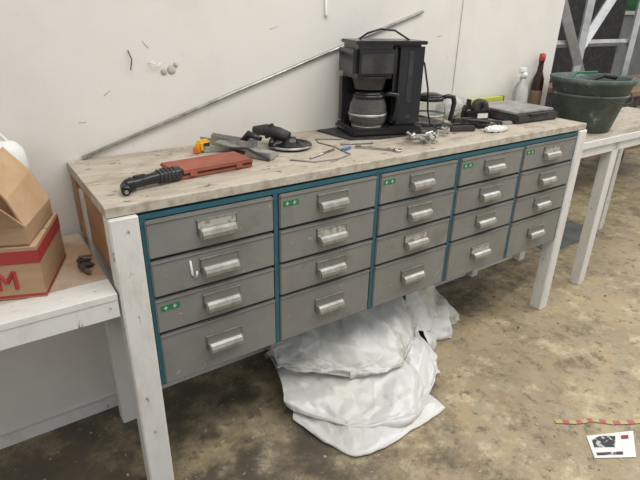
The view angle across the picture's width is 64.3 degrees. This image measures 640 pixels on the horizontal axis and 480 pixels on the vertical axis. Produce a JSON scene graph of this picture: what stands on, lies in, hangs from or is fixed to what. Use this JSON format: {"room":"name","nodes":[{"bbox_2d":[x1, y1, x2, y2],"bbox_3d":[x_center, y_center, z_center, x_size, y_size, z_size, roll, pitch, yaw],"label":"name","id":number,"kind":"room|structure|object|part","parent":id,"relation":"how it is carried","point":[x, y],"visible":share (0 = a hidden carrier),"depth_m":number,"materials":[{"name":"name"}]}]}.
{"room":"workshop","nodes":[
{"label":"workshop","id":0,"kind":"room"},
{"bbox_2d":[0,0,564,434],"bbox_3d":[-1.004,-0.537,1.246,5.300,2.600,0.120,-15,29,-31],"label":"wall","id":1,"kind":"structure","parent":0,"point":[59,59],"depth_m":1.66,"materials":[{"name":"paint"}]},
{"bbox_2d":[0,255,512,449],"bbox_3d":[-0.990,0.650,1.720,5.300,0.045,0.015,-15,29,-31],"label":"baseboard","id":2,"kind":"structure","parent":1,"relation":"attached to","point":[21,434],"depth_m":1.79,"materials":[{"name":"white paint"}]},
{"bbox_2d":[79,0,441,122],"bbox_3d":[-0.087,-0.677,1.780,1.470,0.391,0.018,-15,29,-31],"label":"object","id":3,"kind":"structure","parent":1,"relation":"attached to","point":[171,69],"depth_m":1.57,"materials":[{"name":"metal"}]},
{"bbox_2d":[452,0,463,94],"bbox_3d":[0.606,-0.931,2.191,0.004,2.600,0.003,-15,29,-31],"label":"trim","id":4,"kind":"structure","parent":1,"relation":"attached to","point":[463,0],"depth_m":2.23,"materials":[{"name":"grey metal"}]},
{"bbox_2d":[0,106,639,479],"bbox_3d":[3.682,-0.837,5.409,17.500,0.100,10.200,-15,29,-31],"label":"floor","id":5,"kind":"structure","parent":0,"point":[232,421],"depth_m":1.91,"materials":[{"name":"concrete"}]},
{"bbox_2d":[0,233,120,350],"bbox_3d":[-1.256,0.539,1.157,1.523,0.702,0.445,-15,29,-31],"label":"side table","id":6,"kind":"object","parent":5,"relation":"on","point":[77,298],"visible":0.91,"depth_m":1.21,"materials":[{"name":"white paint"}]},
{"bbox_2d":[0,133,28,168],"bbox_3d":[-0.836,-0.127,1.391,0.100,0.336,0.100,-15,29,-31],"label":"plastic container","id":7,"kind":"object","parent":6,"relation":"on","point":[12,147],"visible":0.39,"depth_m":1.33,"materials":[{"name":"white plastic"}]},
{"bbox_2d":[0,213,65,299],"bbox_3d":[-0.845,0.045,1.254,0.341,0.132,0.226,-5,25,-13],"label":"cardboard box","id":8,"kind":"object","parent":6,"relation":"on","point":[29,271],"visible":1,"depth_m":1.20,"materials":[{"name":"brown cardboard"}]},
{"bbox_2d":[0,147,52,246],"bbox_3d":[-0.873,-0.090,1.164,0.390,0.185,0.252,-4,25,-11],"label":"cardboard box","id":9,"kind":"object","parent":8,"relation":"on","point":[25,207],"visible":1,"depth_m":1.20,"materials":[{"name":"brown cardboard"}]},
{"bbox_2d":[76,254,94,272],"bbox_3d":[-0.627,0.066,1.365,0.043,0.014,0.112,-12,27,-26],"label":"scraps","id":10,"kind":"object","parent":6,"relation":"on","point":[85,264],"visible":1,"depth_m":1.37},
{"bbox_2d":[67,114,586,479],"bbox_3d":[0.194,0.024,2.020,1.989,0.985,0.476,-15,29,-31],"label":"workbench","id":11,"kind":"object","parent":5,"relation":"on","point":[108,218],"depth_m":1.47,"materials":[{"name":"white paint"}]},
{"bbox_2d":[120,166,183,195],"bbox_3d":[-0.424,-0.153,1.290,0.051,0.039,0.183,22,31,38],"label":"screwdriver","id":12,"kind":"object","parent":11,"relation":"on","point":[173,173],"visible":1,"depth_m":1.28,"materials":[{"name":"black plastic"}]},
{"bbox_2d":[193,139,209,153],"bbox_3d":[-0.377,-0.298,1.615,0.028,0.038,0.065,19,30,34],"label":"tape measure","id":13,"kind":"object","parent":11,"relation":"on","point":[200,144],"visible":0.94,"depth_m":1.60,"materials":[{"name":"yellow plastic"}]},
{"bbox_2d":[160,151,252,180],"bbox_3d":[-0.319,-0.213,1.447,0.236,0.025,0.115,-17,30,-35],"label":"tool case","id":14,"kind":"object","parent":11,"relation":"on","point":[200,166],"visible":0.89,"depth_m":1.43,"materials":[{"name":"red plastic"}]},
{"bbox_3d":[-0.261,-0.314,1.626,0.294,0.062,0.130,11,26,20],"label":"pile of metal brackets","id":15,"kind":"part","parent":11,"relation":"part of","materials":[{"name":"silver metal"}]},
{"bbox_2d":[81,10,423,159],"bbox_3d":[-0.146,-0.581,1.779,1.353,0.427,0.013,-15,29,-31],"label":"metal rod","id":16,"kind":"object","parent":11,"relation":"on","point":[111,145],"visible":1,"depth_m":1.70,"materials":[{"name":"metal"}]},
{"bbox_2d":[252,123,311,151],"bbox_3d":[-0.117,-0.350,1.700,0.162,0.073,0.192,-15,29,-31],"label":"grinder","id":17,"kind":"object","parent":11,"relation":"on","point":[281,139],"visible":1,"depth_m":1.68,"materials":[{"name":"black plastic"}]},
{"bbox_2d":[290,138,350,162],"bbox_3d":[0.029,-0.298,1.675,0.164,0.005,0.323,7,25,13],"label":"cable","id":18,"kind":"object","parent":11,"relation":"on","point":[316,139],"visible":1,"depth_m":1.64,"materials":[{"name":"grey rubber"}]},
{"bbox_2d":[309,148,334,158],"bbox_3d":[0.008,-0.276,1.622,0.007,0.007,0.141,16,28,29],"label":"bar","id":19,"kind":"object","parent":11,"relation":"on","point":[330,150],"visible":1,"depth_m":1.62,"materials":[{"name":"silver metal"}]},
{"bbox_2d":[340,141,372,144],"bbox_3d":[0.127,-0.334,1.755,0.117,0.008,0.008,-5,25,-13],"label":"rod","id":20,"kind":"object","parent":11,"relation":"on","point":[348,143],"visible":1,"depth_m":1.75,"materials":[{"name":"silver metal"}]},
{"bbox_2d":[136,131,577,384],"bbox_3d":[0.226,-0.092,1.933,1.854,0.508,0.436,-15,29,-31],"label":"drawer cabinet","id":21,"kind":"object","parent":11,"relation":"attached to","point":[231,277],"visible":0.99,"depth_m":1.59,"materials":[{"name":"grey metal"}]},
{"bbox_2d":[355,145,401,152],"bbox_3d":[0.194,-0.304,1.695,0.158,0.007,0.029,8,25,15],"label":"spanner","id":22,"kind":"object","parent":11,"relation":"on","point":[397,150],"visible":1,"depth_m":1.69,"materials":[{"name":"metal"}]},
{"bbox_2d":[317,122,452,139],"bbox_3d":[0.287,-0.434,1.988,0.560,0.006,0.240,-15,29,-31],"label":"base tray","id":23,"kind":"object","parent":11,"relation":"on","point":[336,131],"visible":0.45,"depth_m":1.88,"materials":[{"name":"black plastic"}]},
{"bbox_2d":[335,28,446,136],"bbox_3d":[0.296,-0.588,1.885,0.432,0.361,0.196,-6,25,-16],"label":"coffee maker","id":24,"kind":"object","parent":23,"relation":"on","point":[380,84],"visible":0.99,"depth_m":1.82,"materials":[{"name":"black plastic"}]},
{"bbox_2d":[416,92,456,126],"bbox_3d":[0.451,-0.533,2.053,0.166,0.124,0.134,-15,29,-31],"label":"glass carafe","id":25,"kind":"object","parent":23,"relation":"on","point":[437,114],"visible":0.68,"depth_m":2.00,"materials":[{"name":"clear glass"}]},
{"bbox_2d":[406,126,449,144],"bbox_3d":[0.405,-0.381,1.834,0.228,0.031,0.139,-15,29,-31],"label":"fittings","id":26,"kind":"object","parent":11,"relation":"on","point":[427,137],"visible":1,"depth_m":1.79,"materials":[{"name":"metal"}]},
{"bbox_2d":[444,96,465,118],"bbox_3d":[0.582,-0.588,2.248,0.086,0.086,0.155,19,30,34],"label":"cup","id":27,"kind":"object","parent":11,"relation":"on","point":[461,102],"visible":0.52,"depth_m":2.20,"materials":[{"name":"white glass"}]},
{"bbox_2d":[460,98,490,118],"bbox_3d":[0.676,-0.565,2.199,0.131,0.086,0.047,-6,25,-16],"label":"tape dispenser","id":28,"kind":"object","parent":11,"relation":"on","point":[475,111],"visible":0.98,"depth_m":2.19,"materials":[{"name":"black plastic"}]},
{"bbox_2d":[450,117,511,131],"bbox_3d":[0.627,-0.486,2.090,0.347,0.029,0.171,-15,29,-31],"label":"accessories","id":29,"kind":"object","parent":11,"relation":"on","point":[460,124],"visible":0.92,"depth_m":2.07,"materials":[{"name":"black plastic"}]},
{"bbox_2d":[466,95,503,108],"bbox_3d":[0.784,-0.646,2.417,0.242,0.060,0.024,-15,29,-31],"label":"spirit level","id":30,"kind":"object","parent":11,"relation":"on","point":[493,98],"visible":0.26,"depth_m":2.41,"materials":[{"name":"yellow plastic"}]},
{"bbox_2d":[484,125,507,132],"bbox_3d":[0.692,-0.438,1.998,0.120,0.027,0.060,-15,29,-31],"label":"plastic bag","id":31,"kind":"object","parent":11,"relation":"on","point":[494,128],"visible":1,"depth_m":1.98,"materials":[{"name":"white plastic"}]},
{"bbox_2d":[470,100,557,123],"bbox_3d":[0.868,-0.577,2.284,0.270,0.046,0.273,-13,28,-29],"label":"weighing scale","id":32,"kind":"object","parent":11,"relation":"on","point":[517,112],"visible":0.8,"depth_m":2.20,"materials":[{"name":"black plastic"}]},
{"bbox_2d":[265,285,459,456],"bbox_3d":[0.284,0.350,2.043,1.023,0.371,0.677,-15,29,-31],"label":"bundle","id":33,"kind":"object","parent":5,"relation":"on","point":[360,382],"visible":0.81,"depth_m":1.89,"materials":[{"name":"white fabric"}]},
{"bbox_2d":[89,232,639,476],"bbox_3d":[0.958,0.522,2.143,3.383,0.004,1.409,-15,29,-31],"label":"debris","id":34,"kind":"object","parent":5,"relation":"on","point":[602,232],"visible":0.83,"depth_m":1.82,"materials":[{"name":"paint"}]},
{"bbox_2d":[537,220,596,248],"bbox_3d":[1.603,-0.030,3.394,0.620,0.006,0.240,-15,29,-31],"label":"floor mat","id":35,"kind":"object","parent":5,"relation":"on","point":[572,230],"visible":0.36,"depth_m":3.41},
{"bbox_2d":[513,107,639,284],"bbox_3d":[1.543,-0.263,2.917,1.275,0.821,0.432,-15,29,-31],"label":"side table","id":36,"kind":"object","parent":5,"relation":"on","point":[624,132],"visible":0.64,"depth_m":2.62,"materials":[{"name":"white paint"}]},
{"bbox_2d":[511,67,528,102],"bbox_3d":[0.985,-0.700,2.510,0.074,0.289,0.074,-15,29,-31],"label":"spray bottle","id":37,"kind":"object","parent":36,"relation":"on","point":[520,93],"visible":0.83,"depth_m":2.47,"materials":[{"name":"white plastic"}]},
{"bbox_2d":[528,53,545,104],"bbox_3d":[1.105,-0.769,2.597,0.060,0.348,0.060,-15,29,-31],"label":"glass bottle","id":38,"kind":"object","parent":36,"relation":"on","point":[535,94],"visible":0.78,"depth_m":2.57,"materials":[{"name":"brown glass"}]},
{"bbox_2d":[550,71,638,132],"bbox_3d":[1.328,-0.689,2.526,0.390,0.269,0.390,-15,29,-31],"label":"bucket","id":39,"kind":"object","parent":36,"relation":"on","point":[593,98],"visible":0.94,"depth_m":2.42,"materials":[{"name":"green plastic"}]},
{"bbox_2d":[545,0,627,106],"bbox_3d":[3.239,-2.766,6.747,2.000,2.300,0.550,-15,29,-31],"label":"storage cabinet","id":40,"kind":"object","parent":5,"relation":"on","point":[600,59],"visible":0.22,"depth_m":6.79,"materials":[{"name":"metal"}]},
{"bbox_2d":[547,74,639,160],"bbox_3d":[2.550,-0.931,4.427,1.750,0.835,0.630,-15,29,-31],"label":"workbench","id":41,"kind":"object","parent":5,"relation":"on","point":[635,91],"visible":0.12,"depth_m":3.90,"materials":[{"name":"beige wood"}]},
{"bbox_2d":[555,418,639,424],"bbox_3d":[1.043,0.656,1.843,0.388,0.002,0.032,0,24,-3],"label":"barrier tape","id":42,"kind":"object","parent":5,"relation":"on","point":[587,419],"visible":1,"depth_m":1.84,"materials":[{"name":"beige"}]},
{"bbox_2d":[556,0,639,75],"bbox_3d":[2.275,-1.764,4.479,1.788,2.317,0.240,-15,29,-31],"label":"frame","id":43,"kind":"object","parent":5,"relation":"on","point":[576,47],"visible":0.44,"depth_m":4.47,"materials":[{"name":"white wood"}]},
{"bbox_2d":[586,431,635,457],"bbox_3d":[1.011,0.703,1.740,0.210,0.004,0.107,-2,24,-7],"label":"flyer","id":44,"kind":"object","parent":5,"relation":"on","point":[618,444],"visible":1,"depth_m":1.74,"materials":[{"name":"white paper"}]},
{"bbox_2d":[610,15,639,74],"bbox_3d":[3.729,-4.026,8.712,12.400,3.000,0.120,-15,29,-31],"label":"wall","id":45,"kind":"structure","parent":0,"point":[634,67],"depth_m":10.68,"materials":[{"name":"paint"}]},
{"bbox_2d":[625,0,637,14],"bbox_3d":[6.563,-5.211,10.156,4.000,1.320,0.080,-15,29,-31],"label":"window","id":46,"kind":"structure","parent":45,"relation":"in","point":[632,4],"depth_m":10.13,"materials":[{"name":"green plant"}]}
]}

